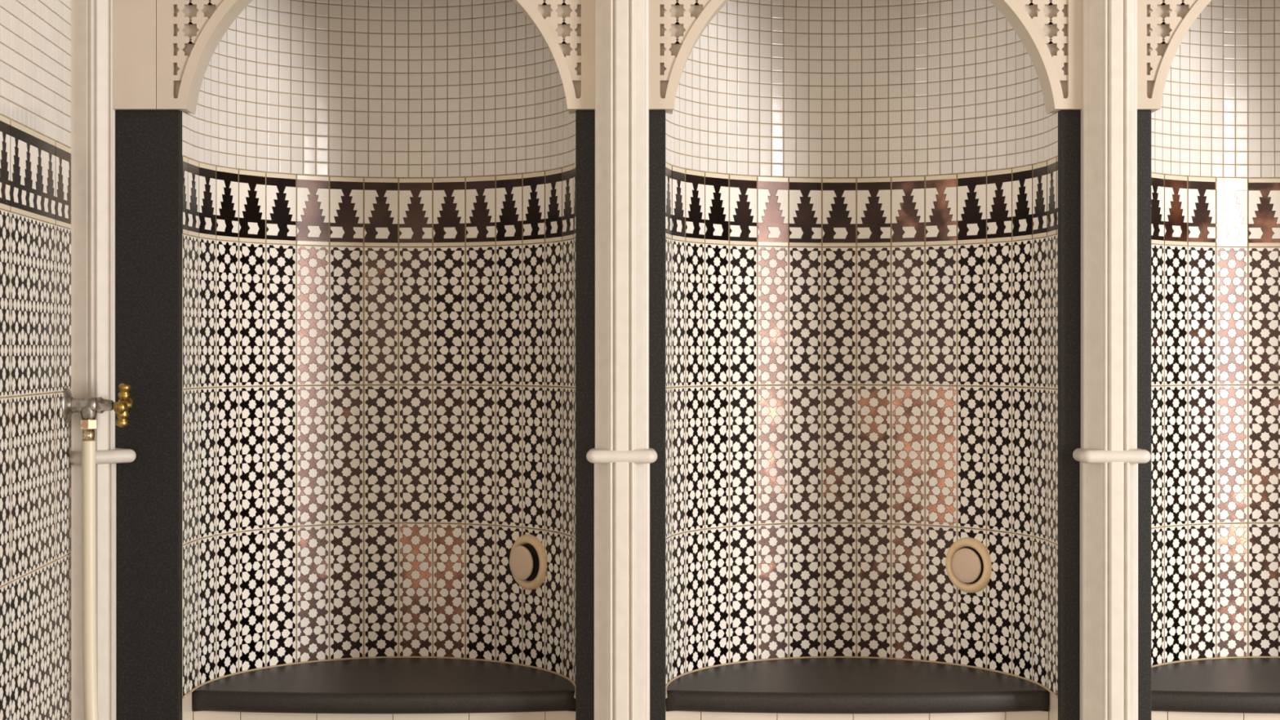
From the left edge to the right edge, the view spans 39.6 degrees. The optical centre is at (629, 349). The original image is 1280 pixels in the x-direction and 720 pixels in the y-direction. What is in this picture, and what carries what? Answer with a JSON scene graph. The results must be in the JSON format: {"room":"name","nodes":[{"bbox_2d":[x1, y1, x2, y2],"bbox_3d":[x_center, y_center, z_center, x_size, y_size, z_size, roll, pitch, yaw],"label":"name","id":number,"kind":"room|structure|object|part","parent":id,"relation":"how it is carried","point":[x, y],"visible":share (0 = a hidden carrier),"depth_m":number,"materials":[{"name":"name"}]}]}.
{"room":"spa","nodes":[
{"label":"spa","id":0,"kind":"room"},
{"bbox_2d":[71,0,73,719],"bbox_3d":[-1.408,-0.158,3.990,0.120,3.000,1.102,0,0,-4],"label":"wall","id":1,"kind":"structure","parent":0,"point":[72,1],"depth_m":4.42,"materials":[{"name":"beige paint"}]},
{"bbox_2d":[0,0,71,719],"bbox_3d":[-1.346,0.080,3.924,0.005,2.524,0.962,0,0,-5],"label":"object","id":2,"kind":"object","parent":1,"relation":"attached to","point":[35,35],"visible":0.99,"depth_m":4.04,"materials":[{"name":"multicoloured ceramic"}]},
{"bbox_2d":[62,382,133,440],"bbox_3d":[-1.302,0.153,4.359,0.161,0.144,0.109,0,0,0],"label":"tap","id":3,"kind":"object","parent":2,"relation":"attached to","point":[89,407],"visible":1,"depth_m":4.34,"materials":[{"name":"silver metal"}]},
{"bbox_2d":[80,418,96,440],"bbox_3d":[-1.325,0.197,4.353,0.041,0.056,0.041,0,0,0],"label":"outlet","id":4,"kind":"object","parent":3,"relation":"attached to","point":[88,426],"depth_m":4.34,"materials":[{"name":"gold metal"}]},
{"bbox_3d":[-1.242,0.135,4.359,0.040,0.108,0.108,0,0,0],"label":"cross handle","id":5,"kind":"part","parent":3,"relation":"part of","materials":[{"name":"gold metal"}]},
{"bbox_3d":[0.094,1.392,2.912,5.782,0.100,5.152,0,0,0],"label":"floor","id":6,"kind":"structure","parent":0,"visible":0},
{"bbox_2d":[81,440,98,719],"bbox_3d":[-1.204,0.779,4.285,0.309,1.114,0.051,0,0,26],"label":"pipe","id":7,"kind":"object","parent":6,"relation":"on","point":[90,692],"visible":1,"depth_m":4.34,"materials":[{"name":"beige"}]},
{"bbox_2d":[69,0,136,719],"bbox_3d":[-1.341,-0.133,4.466,0.120,2.950,0.179,0,0,45],"label":"fluted column","id":8,"kind":"structure","parent":6,"relation":"on","point":[94,114],"depth_m":4.43,"materials":[{"name":"beige paint"}]},
{"bbox_2d":[586,0,657,719],"bbox_3d":[-0.020,-0.133,4.488,0.179,2.950,0.103,0,0,0],"label":"fluted column","id":9,"kind":"structure","parent":6,"relation":"on","point":[622,456],"depth_m":4.46,"materials":[{"name":"beige paint"}]},
{"bbox_2d":[1072,0,1151,719],"bbox_3d":[1.218,-0.133,4.488,0.179,2.950,0.103,0,0,0],"label":"fluted column","id":10,"kind":"structure","parent":6,"relation":"on","point":[1108,455],"depth_m":4.46,"materials":[{"name":"beige paint"}]},
{"bbox_3d":[0.740,-0.158,5.027,4.490,3.000,0.923,0,0,0],"label":"wall","id":11,"kind":"structure","parent":0,"visible":0},
{"bbox_2d":[112,0,158,110],"bbox_3d":[-1.292,-0.901,4.540,0.175,0.578,0.048,0,0,0],"label":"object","id":12,"kind":"structure","parent":11,"relation":"attached to","point":[134,21],"depth_m":4.52,"materials":[{"name":"beige paint"}]},
{"bbox_2d":[115,110,182,719],"bbox_3d":[-1.264,0.365,4.550,0.230,1.954,0.029,0,0,0],"label":"granite slab","id":13,"kind":"object","parent":11,"relation":"attached to","point":[148,143],"visible":0.56,"depth_m":4.54,"materials":[{"name":"black stone"}]},
{"bbox_2d":[156,0,595,114],"bbox_3d":[-0.613,-0.901,4.566,1.179,0.579,0.100,0,0,0],"label":"arch panel","id":14,"kind":"object","parent":11,"relation":"attached to","point":[189,33],"visible":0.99,"depth_m":4.52,"materials":[{"name":"beige paint"}]},
{"bbox_2d":[182,0,575,719],"bbox_3d":[-0.643,-0.077,4.864,1.017,2.838,0.598,0,0,0],"label":"tiled niche","id":15,"kind":"object","parent":11,"relation":"attached to","point":[379,196],"visible":0.88,"depth_m":5.07,"materials":[{"name":"tile"}]},
{"bbox_2d":[193,657,575,714],"bbox_3d":[-0.643,0.919,4.884,1.002,0.054,0.543,0,0,0],"label":"stone bench","id":16,"kind":"object","parent":15,"relation":"attached to","point":[373,686],"visible":0.97,"depth_m":4.66,"materials":[{"name":"black stone"}]},
{"bbox_2d":[509,533,546,590],"bbox_3d":[-0.294,0.597,4.994,0.044,0.156,0.156,0,0,-44],"label":"air vent","id":17,"kind":"object","parent":15,"relation":"attached to","point":[527,558],"visible":1,"depth_m":4.97,"materials":[{"name":"plastic"}]},
{"bbox_2d":[575,110,665,719],"bbox_3d":[-0.024,0.365,4.550,0.230,1.954,0.029,0,0,0],"label":"granite slab","id":18,"kind":"object","parent":11,"relation":"attached to","point":[584,119],"visible":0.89,"depth_m":4.54,"materials":[{"name":"black stone"}]},
{"bbox_2d":[665,0,1057,719],"bbox_3d":[0.595,-0.077,4.864,1.016,2.838,0.598,0,0,0],"label":"tiled niche","id":19,"kind":"object","parent":11,"relation":"attached to","point":[861,196],"visible":0.89,"depth_m":5.07,"materials":[{"name":"tile"}]},
{"bbox_2d":[666,657,1048,714],"bbox_3d":[0.595,0.919,4.884,1.002,0.054,0.543,0,0,0],"label":"stone bench","id":20,"kind":"object","parent":19,"relation":"attached to","point":[843,686],"visible":0.99,"depth_m":4.66,"materials":[{"name":"black stone"}]},
{"bbox_2d":[945,537,991,592],"bbox_3d":[0.950,0.605,5.000,0.027,0.156,0.156,0,0,-44],"label":"air vent","id":21,"kind":"object","parent":19,"relation":"attached to","point":[968,564],"visible":1,"depth_m":4.99,"materials":[{"name":"plastic"}]},
{"bbox_2d":[648,0,1082,114],"bbox_3d":[0.596,-0.901,4.566,1.235,0.579,0.100,0,0,0],"label":"arch panel","id":22,"kind":"object","parent":11,"relation":"attached to","point":[1050,31],"visible":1,"depth_m":4.52,"materials":[{"name":"beige paint"}]},
{"bbox_2d":[1057,110,1151,719],"bbox_3d":[1.214,0.365,4.550,0.233,1.954,0.029,0,0,0],"label":"granite slab","id":23,"kind":"object","parent":11,"relation":"attached to","point":[1068,121],"visible":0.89,"depth_m":4.54,"materials":[{"name":"black stone"}]},
{"bbox_2d":[1137,0,1211,112],"bbox_3d":[1.833,-0.901,4.566,1.236,0.579,0.100,0,0,0],"label":"arch panel","id":24,"kind":"object","parent":11,"relation":"attached to","point":[1162,25],"visible":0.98,"depth_m":4.52,"materials":[{"name":"beige paint"}]},
{"bbox_2d":[1151,0,1279,719],"bbox_3d":[1.832,-0.077,4.864,1.016,2.838,0.598,0,0,0],"label":"tiled niche","id":25,"kind":"object","parent":11,"relation":"attached to","point":[1215,129],"visible":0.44,"depth_m":5.14,"materials":[{"name":"tile"}]},
{"bbox_2d":[1151,657,1279,713],"bbox_3d":[1.832,0.919,4.884,1.002,0.054,0.543,0,0,0],"label":"stone bench","id":26,"kind":"object","parent":25,"relation":"attached to","point":[1228,685],"visible":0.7,"depth_m":4.72,"materials":[{"name":"black stone"}]}
]}

